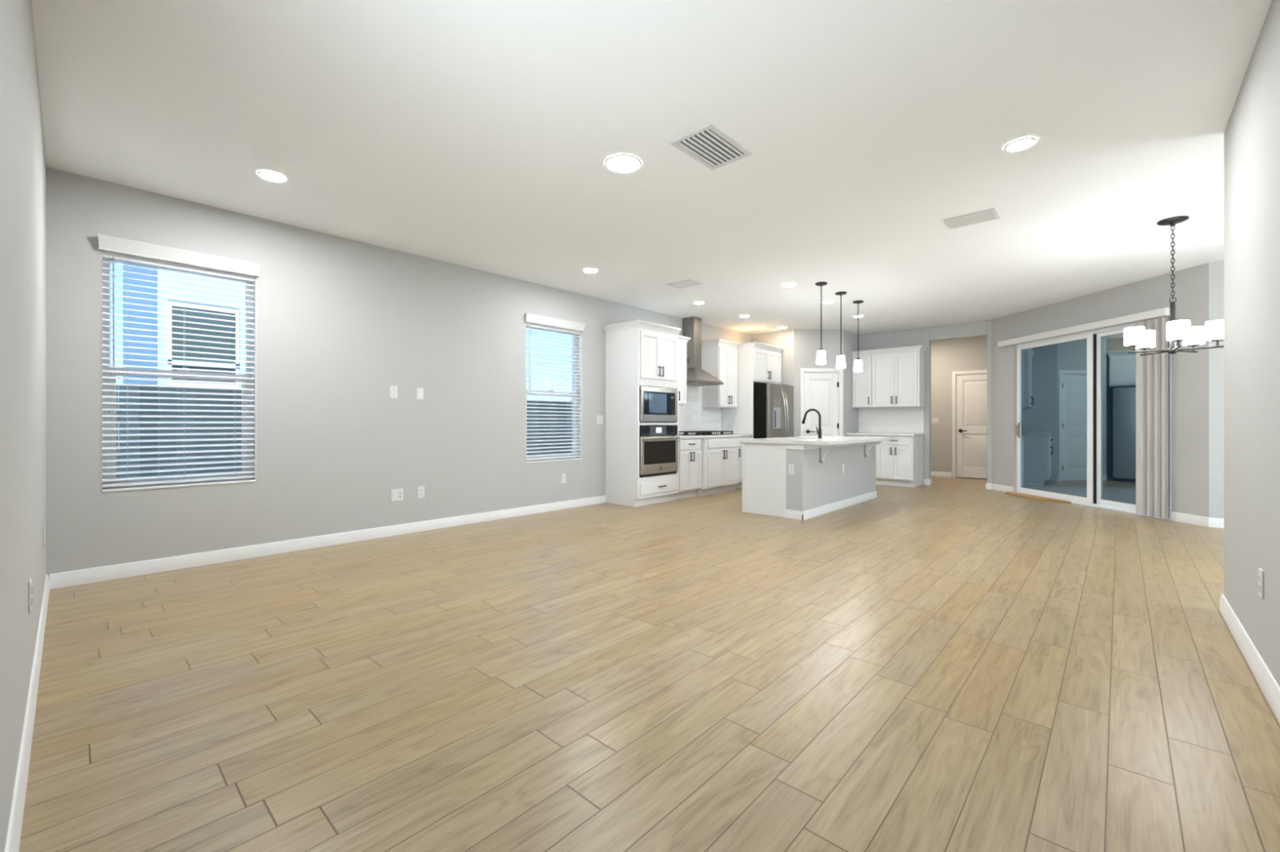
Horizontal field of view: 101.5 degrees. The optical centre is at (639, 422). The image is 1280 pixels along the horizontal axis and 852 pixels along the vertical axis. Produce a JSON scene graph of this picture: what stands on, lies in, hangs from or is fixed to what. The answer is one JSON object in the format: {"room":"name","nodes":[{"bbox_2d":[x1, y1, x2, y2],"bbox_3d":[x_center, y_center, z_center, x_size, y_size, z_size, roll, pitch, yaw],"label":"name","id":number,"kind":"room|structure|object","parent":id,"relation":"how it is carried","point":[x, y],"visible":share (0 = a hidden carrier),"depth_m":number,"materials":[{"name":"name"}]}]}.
{"room":"empty living room","nodes":[
{"label":"empty living room","id":0,"kind":"room"},
{"bbox_2d":[0,0,46,851],"bbox_3d":[-1.792,-0.287,1.405,5.720,2.740,0.150,0,0,42],"label":"wall","id":1,"kind":"structure","parent":0,"point":[23,167],"depth_m":1.58,"materials":[{"name":"grey paint"}]},
{"bbox_2d":[4,574,49,851],"bbox_3d":[-1.791,1.034,1.516,5.570,0.097,0.015,0,0,42],"label":"baseboard","id":2,"kind":"structure","parent":1,"relation":"attached to","point":[15,821],"depth_m":1.64,"materials":[{"name":"white wood"}]},
{"bbox_2d":[28,577,32,613],"bbox_3d":[-2.246,0.638,1.929,0.071,0.116,0.008,0,0,42],"label":"outlet plate","id":3,"kind":"object","parent":1,"relation":"attached to","point":[30,586],"visible":1,"depth_m":1.91,"materials":[{"name":"white plastic"}]},
{"bbox_2d":[43,525,45,547],"bbox_3d":[-3.417,0.653,3.002,0.071,0.116,0.008,0,0,42],"label":"outlet plate","id":4,"kind":"object","parent":1,"relation":"attached to","point":[44,530],"visible":1,"depth_m":2.98,"materials":[{"name":"white plastic"}]},
{"bbox_2d":[46,167,751,578],"bbox_3d":[-0.929,-0.287,6.690,0.150,2.740,9.110,0,0,42],"label":"wall","id":5,"kind":"structure","parent":0,"point":[341,322],"depth_m":4.59,"materials":[{"name":"grey paint"}]},
{"bbox_2d":[101,250,256,492],"bbox_3d":[-3.435,-0.354,3.940,0.141,1.665,0.868,0,0,42],"label":"window","id":6,"kind":"structure","parent":5,"relation":"in","point":[103,264],"depth_m":3.87,"materials":[{"name":"white plastic"}]},
{"bbox_2d":[97,233,261,487],"bbox_3d":[-3.392,-0.412,3.900,0.123,1.717,0.910,0,0,42],"label":"window blind","id":7,"kind":"object","parent":6,"relation":"attached to","point":[113,248],"visible":0.93,"depth_m":3.87,"materials":[{"name":"grey plastic"}]},
{"bbox_2d":[49,495,605,589],"bbox_3d":[-2.150,1.034,5.236,0.015,0.097,4.985,0,0,42],"label":"baseboard","id":8,"kind":"structure","parent":5,"relation":"attached to","point":[61,580],"depth_m":4.33,"materials":[{"name":"white wood"}]},
{"bbox_2d":[390,386,397,398],"bbox_3d":[-2.359,-0.291,5.012,0.008,0.116,0.071,0,0,42],"label":"outlet plate","id":9,"kind":"object","parent":5,"relation":"attached to","point":[393,389],"visible":1,"depth_m":5.01,"materials":[{"name":"white plastic"}]},
{"bbox_2d":[391,488,403,502],"bbox_3d":[-2.336,0.699,5.037,0.009,0.116,0.115,0,0,42],"label":"plate","id":10,"kind":"object","parent":5,"relation":"attached to","point":[397,495],"visible":1,"depth_m":5.03,"materials":[{"name":"white plastic"}]},
{"bbox_2d":[398,491,401,498],"bbox_3d":[-2.318,0.699,5.053,0.003,0.067,0.033,0,0,42],"label":"receptacle","id":11,"kind":"object","parent":10,"relation":"attached to","point":[399,492],"depth_m":5.05,"materials":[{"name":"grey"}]},
{"bbox_2d":[416,387,423,399],"bbox_3d":[-2.185,-0.285,5.202,0.008,0.116,0.071,0,0,42],"label":"blank plate","id":12,"kind":"object","parent":5,"relation":"attached to","point":[420,391],"visible":1,"depth_m":5.20,"materials":[{"name":"white plastic"}]},
{"bbox_2d":[417,486,424,498],"bbox_3d":[-2.180,0.695,5.208,0.008,0.116,0.071,0,0,42],"label":"outlet plate","id":13,"kind":"object","parent":5,"relation":"attached to","point":[420,490],"visible":1,"depth_m":5.20,"materials":[{"name":"white plastic"}]},
{"bbox_2d":[525,322,582,463],"bbox_3d":[-1.095,-0.354,6.494,0.141,1.665,0.865,0,0,42],"label":"window","id":14,"kind":"structure","parent":5,"relation":"in","point":[580,338],"depth_m":6.77,"materials":[{"name":"white plastic"}]},
{"bbox_2d":[524,313,585,460],"bbox_3d":[-1.052,-0.412,6.454,0.123,1.717,0.907,0,0,42],"label":"window blind","id":15,"kind":"object","parent":14,"relation":"attached to","point":[533,321],"visible":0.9,"depth_m":6.44,"materials":[{"name":"grey plastic"}]},
{"bbox_2d":[560,473,565,483],"bbox_3d":[-0.958,0.701,6.542,0.008,0.116,0.071,0,0,42],"label":"outlet plate","id":16,"kind":"object","parent":5,"relation":"attached to","point":[562,476],"visible":1,"depth_m":6.54,"materials":[{"name":"white plastic"}]},
{"bbox_2d":[596,415,603,424],"bbox_3d":[-0.532,-0.037,7.005,0.008,0.116,0.115,0,0,42],"label":"switch plate","id":17,"kind":"object","parent":5,"relation":"attached to","point":[599,418],"visible":1,"depth_m":7.00,"materials":[{"name":"white plastic"}]},
{"bbox_2d":[678,335,690,404],"bbox_3d":[0.435,-0.768,7.767,0.382,1.002,0.565,0,0,42],"label":"upper cabinet","id":18,"kind":"object","parent":5,"relation":"attached to","point":[682,340],"visible":0.29,"depth_m":7.75,"materials":[{"name":"white wood"}]},
{"bbox_2d":[678,345,720,434],"bbox_3d":[0.753,-0.563,8.407,0.010,1.508,1.938,0,0,42],"label":"backsplash","id":19,"kind":"structure","parent":5,"relation":"attached to","point":[692,416],"depth_m":8.60,"materials":[{"name":"white tile"}]},
{"bbox_2d":[682,316,723,386],"bbox_3d":[0.920,-1.124,8.231,0.474,1.064,0.690,0,0,42],"label":"range hood","id":20,"kind":"object","parent":5,"relation":"attached to","point":[691,326],"visible":0.76,"depth_m":8.21,"materials":[{"name":"metal"}]},
{"bbox_2d":[701,339,739,408],"bbox_3d":[1.347,-0.793,8.763,0.382,1.092,0.611,0,0,42],"label":"upper cabinet","id":21,"kind":"object","parent":5,"relation":"attached to","point":[719,357],"visible":0.98,"depth_m":8.62,"materials":[{"name":"white wood"}]},
{"bbox_2d":[737,342,784,384],"bbox_3d":[2.018,-1.010,9.285,0.679,0.657,1.002,0,0,42],"label":"upper cabinet","id":22,"kind":"object","parent":5,"relation":"attached to","point":[766,357],"visible":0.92,"depth_m":9.01,"materials":[{"name":"white wood"}]},
{"bbox_2d":[18,475,1279,851],"bbox_3d":[7.945,1.153,4.287,16.482,0.140,17.556,0,0,42],"label":"floor","id":23,"kind":"structure","parent":0,"point":[948,664],"depth_m":2.10,"materials":[{"name":"brown wood"}]},
{"bbox_2d":[602,320,680,506],"bbox_3d":[0.035,-0.107,7.146,0.651,2.380,0.885,0,0,42],"label":"tall cabinet","id":24,"kind":"object","parent":23,"relation":"on","point":[638,353],"visible":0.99,"depth_m":6.89,"materials":[{"name":"white wood"}]},
{"bbox_2d":[639,386,677,422],"bbox_3d":[0.097,-0.236,7.124,0.478,0.454,0.745,0,0,42],"label":"microwave","id":25,"kind":"object","parent":24,"relation":"in","point":[655,404],"visible":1,"depth_m":6.93,"materials":[{"name":"silver metal"}]},
{"bbox_2d":[639,425,679,476],"bbox_3d":[0.101,0.371,7.120,0.588,0.656,0.745,0,0,42],"label":"wall oven","id":26,"kind":"object","parent":24,"relation":"in","point":[658,445],"visible":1,"depth_m":6.93,"materials":[{"name":"silver metal"}]},
{"bbox_2d":[675,438,701,499],"bbox_3d":[0.519,0.656,7.673,0.651,0.853,0.540,0,0,42],"label":"base cabinet","id":27,"kind":"object","parent":23,"relation":"on","point":[689,449],"visible":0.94,"depth_m":7.46,"materials":[{"name":"white wood"}]},
{"bbox_2d":[697,436,738,496],"bbox_3d":[1.036,0.656,8.184,0.723,0.853,0.905,0,0,42],"label":"base cabinet","id":28,"kind":"object","parent":23,"relation":"on","point":[719,455],"visible":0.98,"depth_m":7.89,"materials":[{"name":"white wood"}]},
{"bbox_2d":[678,433,752,439],"bbox_3d":[1.008,0.210,8.174,0.698,0.036,1.938,0,0,42],"label":"countertop","id":29,"kind":"structure","parent":28,"relation":"on","point":[682,437],"depth_m":7.73,"materials":[{"name":"white stone"}]},
{"bbox_2d":[678,431,734,435],"bbox_3d":[1.002,0.164,8.169,0.520,0.055,0.920,0,0,42],"label":"cooktop","id":30,"kind":"object","parent":29,"relation":"in","point":[686,433],"visible":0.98,"depth_m":8.02,"materials":[{"name":"black glass"}]},
{"bbox_2d":[720,347,753,439],"bbox_3d":[1.650,-0.083,8.922,0.633,2.332,0.025,0,0,42],"label":"enclosure","id":31,"kind":"object","parent":23,"relation":"on","point":[740,420],"visible":0.36,"depth_m":8.82,"materials":[{"name":"white"}]},
{"bbox_2d":[734,436,751,488],"bbox_3d":[1.481,0.656,8.724,0.651,0.853,0.487,0,0,42],"label":"base cabinet","id":32,"kind":"object","parent":23,"relation":"on","point":[740,485],"visible":0.05,"depth_m":8.47,"materials":[{"name":"white wood"}]},
{"bbox_2d":[753,382,793,439],"bbox_3d":[2.124,0.215,9.145,0.945,1.735,0.885,0,0,42],"label":"refrigerator","id":33,"kind":"object","parent":23,"relation":"on","point":[773,403],"visible":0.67,"depth_m":8.71,"materials":[{"name":"silver metal"}]},
{"bbox_2d":[742,440,882,520],"bbox_3d":[2.397,0.664,6.858,0.992,0.838,2.380,0,0,42],"label":"kitchen island","id":34,"kind":"object","parent":23,"relation":"on","point":[818,486],"visible":0.84,"depth_m":6.16,"materials":[{"name":"white wood"}]},
{"bbox_2d":[788,464,794,475],"bbox_3d":[1.704,0.528,5.893,0.071,0.116,0.008,0,0,42],"label":"outlet plate","id":35,"kind":"object","parent":34,"relation":"attached to","point":[791,467],"visible":1,"depth_m":5.89,"materials":[{"name":"white plastic"}]},
{"bbox_2d":[738,435,898,445],"bbox_3d":[2.416,0.224,6.840,1.100,0.038,2.410,0,0,42],"label":"island countertop","id":36,"kind":"structure","parent":34,"relation":"on","point":[811,440],"depth_m":6.28,"materials":[{"name":"white stone"}]},
{"bbox_2d":[801,408,822,438],"bbox_3d":[2.214,0.013,6.768,0.273,0.384,0.083,0,0,42],"label":"faucet","id":37,"kind":"object","parent":36,"relation":"on","point":[818,431],"visible":0.99,"depth_m":6.70,"materials":[{"name":"black metal"}]},
{"bbox_2d":[841,463,844,473],"bbox_3d":[2.580,0.583,6.642,0.008,0.116,0.071,0,0,42],"label":"outlet plate","id":38,"kind":"object","parent":34,"relation":"attached to","point":[842,464],"visible":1,"depth_m":6.63,"materials":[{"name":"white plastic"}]},
{"bbox_2d":[846,435,877,484],"bbox_3d":[4.094,0.656,9.456,0.514,0.853,0.654,0,0,42],"label":"base cabinet","id":39,"kind":"object","parent":23,"relation":"on","point":[876,479],"visible":0.07,"depth_m":9.09,"materials":[{"name":"white wood"}]},
{"bbox_2d":[876,435,923,487],"bbox_3d":[4.502,0.656,9.083,0.585,0.853,0.654,0,0,42],"label":"base cabinet","id":40,"kind":"object","parent":23,"relation":"on","point":[900,463],"visible":0.97,"depth_m":8.86,"materials":[{"name":"white wood"}]},
{"bbox_2d":[845,432,924,435],"bbox_3d":[4.324,0.210,9.258,1.122,0.036,0.624,0,0,42],"label":"countertop","id":41,"kind":"structure","parent":40,"relation":"on","point":[850,433],"depth_m":9.01,"materials":[{"name":"white stone"}]},
{"bbox_2d":[1005,491,1071,502],"bbox_3d":[5.623,1.071,7.540,0.228,0.022,1.087,0,0,-4],"label":"floor","id":42,"kind":"structure","parent":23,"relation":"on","point":[1016,494],"depth_m":7.46,"materials":[{"name":"beige wood"}]},
{"bbox_2d":[31,0,1271,334],"bbox_3d":[3.102,-1.717,5.058,8.300,0.120,12.150,0,0,42],"label":"ceiling","id":43,"kind":"structure","parent":0,"point":[480,135],"depth_m":2.94,"materials":[{"name":"white paint"}]},
{"bbox_2d":[257,170,286,182],"bbox_3d":[-2.475,-1.652,3.519,0.160,0.010,0.160,0,0,42],"label":"recessed light","id":44,"kind":"object","parent":43,"relation":"in","point":[273,176],"visible":1,"depth_m":3.51,"materials":[{"name":"white plastic"}]},
{"bbox_2d":[259,173,284,182],"bbox_3d":[-2.475,-1.651,3.519,0.132,0.005,0.132,0,0,37],"label":"diffuser","id":45,"kind":"object","parent":44,"relation":"attached to","point":[274,177],"depth_m":3.51,"materials":[{"name":"white plastic"}]},
{"bbox_2d":[582,268,597,273],"bbox_3d":[-0.541,-1.652,5.704,0.160,0.010,0.160,0,0,42],"label":"recessed light","id":46,"kind":"object","parent":43,"relation":"in","point":[586,270],"visible":1,"depth_m":5.68,"materials":[{"name":"white plastic"}]},
{"bbox_2d":[584,269,596,272],"bbox_3d":[-0.541,-1.651,5.704,0.132,0.005,0.132,0,0,37],"label":"diffuser","id":47,"kind":"object","parent":46,"relation":"attached to","point":[585,270],"depth_m":5.69,"materials":[{"name":"white plastic"}]},
{"bbox_2d":[604,153,641,173],"bbox_3d":[-0.108,-1.652,3.345,0.238,0.010,0.238,0,0,42],"label":"recessed light","id":48,"kind":"object","parent":43,"relation":"in","point":[620,163],"visible":1,"depth_m":3.33,"materials":[{"name":"white plastic"}]},
{"bbox_2d":[666,279,702,288],"bbox_3d":[0.534,-1.651,6.259,0.350,0.012,0.250,0,0,42],"label":"ceiling vent","id":49,"kind":"object","parent":43,"relation":"in","point":[686,283],"visible":1,"depth_m":6.24,"materials":[{"name":"white plastic"}]},
{"bbox_2d":[693,301,705,304],"bbox_3d":[0.818,-1.652,7.225,0.160,0.010,0.160,0,0,42],"label":"recessed light","id":50,"kind":"object","parent":43,"relation":"in","point":[695,302],"visible":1,"depth_m":7.19,"materials":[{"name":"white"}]},
{"bbox_2d":[669,124,751,170],"bbox_3d":[0.432,-1.651,3.161,0.295,0.012,0.445,0,0,42],"label":"ceiling vent","id":51,"kind":"object","parent":43,"relation":"in","point":[708,145],"visible":1,"depth_m":3.15,"materials":[{"name":"white plastic"}]},
{"bbox_2d":[739,315,750,317],"bbox_3d":[1.632,-1.652,8.148,0.160,0.010,0.160,0,0,42],"label":"recessed light","id":52,"kind":"object","parent":43,"relation":"in","point":[741,316],"visible":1,"depth_m":8.12,"materials":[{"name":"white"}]},
{"bbox_2d":[782,283,795,287],"bbox_3d":[1.792,-1.652,6.300,0.160,0.010,0.160,0,0,42],"label":"recessed light","id":53,"kind":"object","parent":43,"relation":"in","point":[786,285],"visible":1,"depth_m":6.29,"materials":[{"name":"white plastic"}]},
{"bbox_2d":[782,284,794,287],"bbox_3d":[1.792,-1.651,6.300,0.132,0.005,0.132,0,0,-42],"label":"diffuser","id":54,"kind":"object","parent":53,"relation":"attached to","point":[784,285],"depth_m":6.29,"materials":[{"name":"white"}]},
{"bbox_2d":[815,281,826,364],"bbox_3d":[2.159,-1.176,6.231,0.136,0.962,0.136,0,0,42],"label":"pendant light","id":55,"kind":"object","parent":43,"relation":"hanging from","point":[821,359],"visible":1,"depth_m":6.21,"materials":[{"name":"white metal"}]},
{"bbox_2d":[822,300,834,303],"bbox_3d":[2.579,-1.652,7.176,0.160,0.010,0.160,0,0,42],"label":"recessed light","id":56,"kind":"object","parent":43,"relation":"in","point":[825,301],"visible":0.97,"depth_m":7.15,"materials":[{"name":"white"}]},
{"bbox_2d":[835,291,846,368],"bbox_3d":[2.569,-1.176,6.690,0.136,0.962,0.136,0,0,42],"label":"pendant light","id":57,"kind":"object","parent":43,"relation":"hanging from","point":[841,358],"visible":1,"depth_m":6.67,"materials":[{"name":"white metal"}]},
{"bbox_2d":[853,300,863,372],"bbox_3d":[2.991,-1.176,7.172,0.136,0.962,0.136,0,0,42],"label":"pendant light","id":58,"kind":"object","parent":43,"relation":"hanging from","point":[858,362],"visible":1,"depth_m":7.14,"materials":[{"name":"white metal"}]},
{"bbox_2d":[853,315,863,317],"bbox_3d":[3.401,-1.652,8.148,0.160,0.010,0.160,0,0,42],"label":"recessed light","id":59,"kind":"object","parent":43,"relation":"in","point":[855,316],"visible":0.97,"depth_m":8.12,"materials":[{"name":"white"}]},
{"bbox_2d":[943,208,999,229],"bbox_3d":[2.698,-1.651,4.255,0.350,0.012,0.260,0,0,42],"label":"ceiling vent","id":60,"kind":"object","parent":43,"relation":"in","point":[989,215],"visible":1,"depth_m":4.24,"materials":[{"name":"white plastic"}]},
{"bbox_2d":[1004,137,1036,151],"bbox_3d":[2.262,-1.652,3.114,0.160,0.010,0.160,0,0,42],"label":"recessed light","id":61,"kind":"object","parent":43,"relation":"in","point":[1020,144],"visible":1,"depth_m":3.10,"materials":[{"name":"white plastic"}]},
{"bbox_2d":[1006,139,1033,151],"bbox_3d":[2.262,-1.651,3.114,0.132,0.005,0.132,0,0,-3],"label":"diffuser","id":62,"kind":"object","parent":61,"relation":"attached to","point":[1016,144],"depth_m":3.11,"materials":[{"name":"white plastic"}]},
{"bbox_2d":[1124,215,1223,355],"bbox_3d":[4.353,-1.109,4.266,0.601,1.096,0.588,0,0,42],"label":"chandelier","id":63,"kind":"object","parent":43,"relation":"hanging from","point":[1137,337],"visible":0.97,"depth_m":4.28,"materials":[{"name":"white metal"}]},
{"bbox_2d":[751,329,793,386],"bbox_3d":[2.468,-0.287,9.654,0.855,2.740,0.150,0,0,42],"label":"wall","id":64,"kind":"structure","parent":0,"point":[783,339],"depth_m":9.43,"materials":[{"name":"grey paint"}]},
{"bbox_2d":[793,329,844,436],"bbox_3d":[3.186,-0.287,9.390,0.912,2.740,0.120,0,0,-3],"label":"wall","id":65,"kind":"structure","parent":0,"point":[806,343],"depth_m":9.32,"materials":[{"name":"grey paint"}]},
{"bbox_2d":[800,368,842,436],"bbox_3d":[3.233,0.059,9.363,0.769,2.047,0.177,0,0,-2],"label":"door","id":66,"kind":"structure","parent":65,"relation":"in","point":[820,388],"depth_m":9.34,"materials":[{"name":"white wood"}]},
{"bbox_2d":[844,329,858,435],"bbox_3d":[3.882,-0.287,9.698,0.120,2.740,0.835,0,0,42],"label":"wall","id":67,"kind":"structure","parent":0,"point":[851,415],"depth_m":9.54,"materials":[{"name":"grey paint"}]},
{"bbox_2d":[851,350,875,408],"bbox_3d":[4.130,-0.784,9.615,0.352,1.030,0.376,0,0,42],"label":"upper cabinet","id":68,"kind":"object","parent":67,"relation":"attached to","point":[862,382],"visible":0.82,"depth_m":9.49,"materials":[{"name":"white"}]},
{"bbox_2d":[858,320,991,483],"bbox_3d":[4.945,-0.287,9.208,2.110,2.740,0.120,0,0,42],"label":"wall","id":69,"kind":"structure","parent":0,"point":[923,336],"depth_m":9.07,"materials":[{"name":"grey paint"}]},
{"bbox_2d":[858,407,924,433],"bbox_3d":[4.535,-0.039,9.496,1.113,0.460,0.010,0,0,42],"label":"backsplash","id":70,"kind":"structure","parent":69,"relation":"attached to","point":[888,420],"depth_m":9.46,"materials":[{"name":"white tile"}]},
{"bbox_2d":[871,345,928,408],"bbox_3d":[4.564,-0.784,9.217,0.823,1.030,0.376,0,0,42],"label":"upper cabinet","id":71,"kind":"object","parent":69,"relation":"attached to","point":[898,373],"visible":1,"depth_m":9.08,"materials":[{"name":"white wood"}]},
{"bbox_2d":[923,479,929,484],"bbox_3d":[4.981,1.034,9.084,0.100,0.097,0.015,0,0,42],"label":"baseboard","id":72,"kind":"structure","parent":69,"relation":"attached to","point":[926,482],"depth_m":9.09,"materials":[{"name":"white wood"}]},
{"bbox_2d":[986,483,991,489],"bbox_3d":[5.648,1.034,8.473,0.080,0.097,0.015,0,0,42],"label":"baseboard","id":73,"kind":"structure","parent":69,"relation":"attached to","point":[988,485],"depth_m":8.47,"materials":[{"name":"white wood"}]},
{"bbox_2d":[930,336,986,472],"bbox_3d":[6.039,-0.287,10.505,2.570,2.740,0.150,0,0,42],"label":"wall","id":74,"kind":"structure","parent":0,"point":[962,354],"depth_m":10.38,"materials":[{"name":"grey paint"}]},
{"bbox_2d":[931,417,937,423],"bbox_3d":[5.922,-0.032,10.504,0.115,0.116,0.008,0,0,42],"label":"switch plate","id":75,"kind":"object","parent":74,"relation":"attached to","point":[934,420],"visible":1,"depth_m":10.51,"materials":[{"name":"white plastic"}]},
{"bbox_2d":[930,471,951,477],"bbox_3d":[5.642,1.034,10.757,1.345,0.097,0.015,0,0,42],"label":"baseboard","id":76,"kind":"structure","parent":74,"relation":"attached to","point":[945,474],"depth_m":10.42,"materials":[{"name":"white wood"}]},
{"bbox_2d":[951,369,986,479],"bbox_3d":[6.510,0.042,10.035,0.894,2.082,0.207,0,0,42],"label":"door","id":77,"kind":"structure","parent":74,"relation":"in","point":[969,388],"depth_m":10.11,"materials":[{"name":"white wood"}]},
{"bbox_2d":[991,262,1208,517],"bbox_3d":[5.868,-0.287,6.946,0.150,2.740,3.030,0,0,-4],"label":"wall","id":78,"kind":"structure","parent":0,"point":[1189,371],"depth_m":5.92,"materials":[{"name":"grey paint"}]},
{"bbox_2d":[991,483,1013,492],"bbox_3d":[5.692,1.034,8.223,0.015,0.097,0.444,0,0,-4],"label":"baseboard","id":79,"kind":"structure","parent":78,"relation":"attached to","point":[993,486],"depth_m":8.22,"materials":[{"name":"white wood"}]},
{"bbox_2d":[997,307,1169,519],"bbox_3d":[5.738,-0.101,6.973,0.104,2.327,2.442,0,0,-4],"label":"vertical blind","id":80,"kind":"object","parent":78,"relation":"attached to","point":[1151,371],"visible":0.97,"depth_m":5.96,"materials":[{"name":"white fabric"}]},
{"bbox_2d":[1016,316,1171,519],"bbox_3d":[5.864,-0.052,6.899,0.135,2.270,2.213,0,0,-4],"label":"door","id":81,"kind":"structure","parent":78,"relation":"in","point":[1076,425],"depth_m":6.92,"materials":[{"name":"clear glass"}]},
{"bbox_2d":[1170,511,1208,527],"bbox_3d":[5.884,1.034,5.601,0.015,0.097,0.358,0,0,-4],"label":"baseboard","id":82,"kind":"structure","parent":78,"relation":"attached to","point":[1176,517],"depth_m":5.59,"materials":[{"name":"white wood"}]},
{"bbox_2d":[1208,261,1223,518],"bbox_3d":[6.815,-0.287,4.695,2.335,2.740,0.148,0,0,42],"label":"wall","id":83,"kind":"structure","parent":0,"point":[1215,268],"depth_m":5.40,"materials":[{"name":"grey paint"}]},
{"bbox_2d":[1208,517,1223,528],"bbox_3d":[6.705,1.034,4.686,2.185,0.097,0.015,0,0,42],"label":"baseboard","id":84,"kind":"structure","parent":83,"relation":"attached to","point":[1213,522],"depth_m":5.38,"materials":[{"name":"white wood"}]},
{"bbox_2d":[1223,0,1279,687],"bbox_3d":[1.853,-0.287,1.259,0.150,2.740,4.560,0,0,42],"label":"wall","id":85,"kind":"structure","parent":0,"point":[1251,135],"depth_m":2.33,"materials":[{"name":"grey paint"}]},
{"bbox_2d":[1219,594,1279,723],"bbox_3d":[1.797,1.034,1.321,0.015,0.097,4.575,0,0,42],"label":"baseboard","id":86,"kind":"structure","parent":85,"relation":"attached to","point":[1267,682],"depth_m":2.26,"materials":[{"name":"white wood"}]},
{"bbox_2d":[1257,568,1263,599],"bbox_3d":[2.598,0.673,2.191,0.008,0.116,0.071,0,0,42],"label":"outlet plate","id":87,"kind":"object","parent":85,"relation":"attached to","point":[1260,575],"visible":1,"depth_m":2.18,"materials":[{"name":"white plastic"}]},
{"label":"outside","id":88,"kind":"structure","parent":0,"visible":0},
{"bbox_3d":[-11.590,1.383,17.266,29.840,0.100,50.000,0,0,43],"label":"ground","id":89,"kind":"structure","parent":88,"visible":0},
{"bbox_2d":[123,262,245,476],"bbox_3d":[-7.035,-1.267,9.389,6.000,5.200,2.900,0,0,42],"label":"house","id":90,"kind":"structure","parent":89,"relation":"on","point":[125,268],"depth_m":6.71,"materials":[{"name":"blue paint"}]},
{"bbox_2d":[115,385,571,477],"bbox_3d":[-3.202,0.463,6.976,0.112,1.740,8.960,0,0,42],"label":"fence","id":91,"kind":"object","parent":89,"relation":"on","point":[121,387],"visible":0.02,"depth_m":5.37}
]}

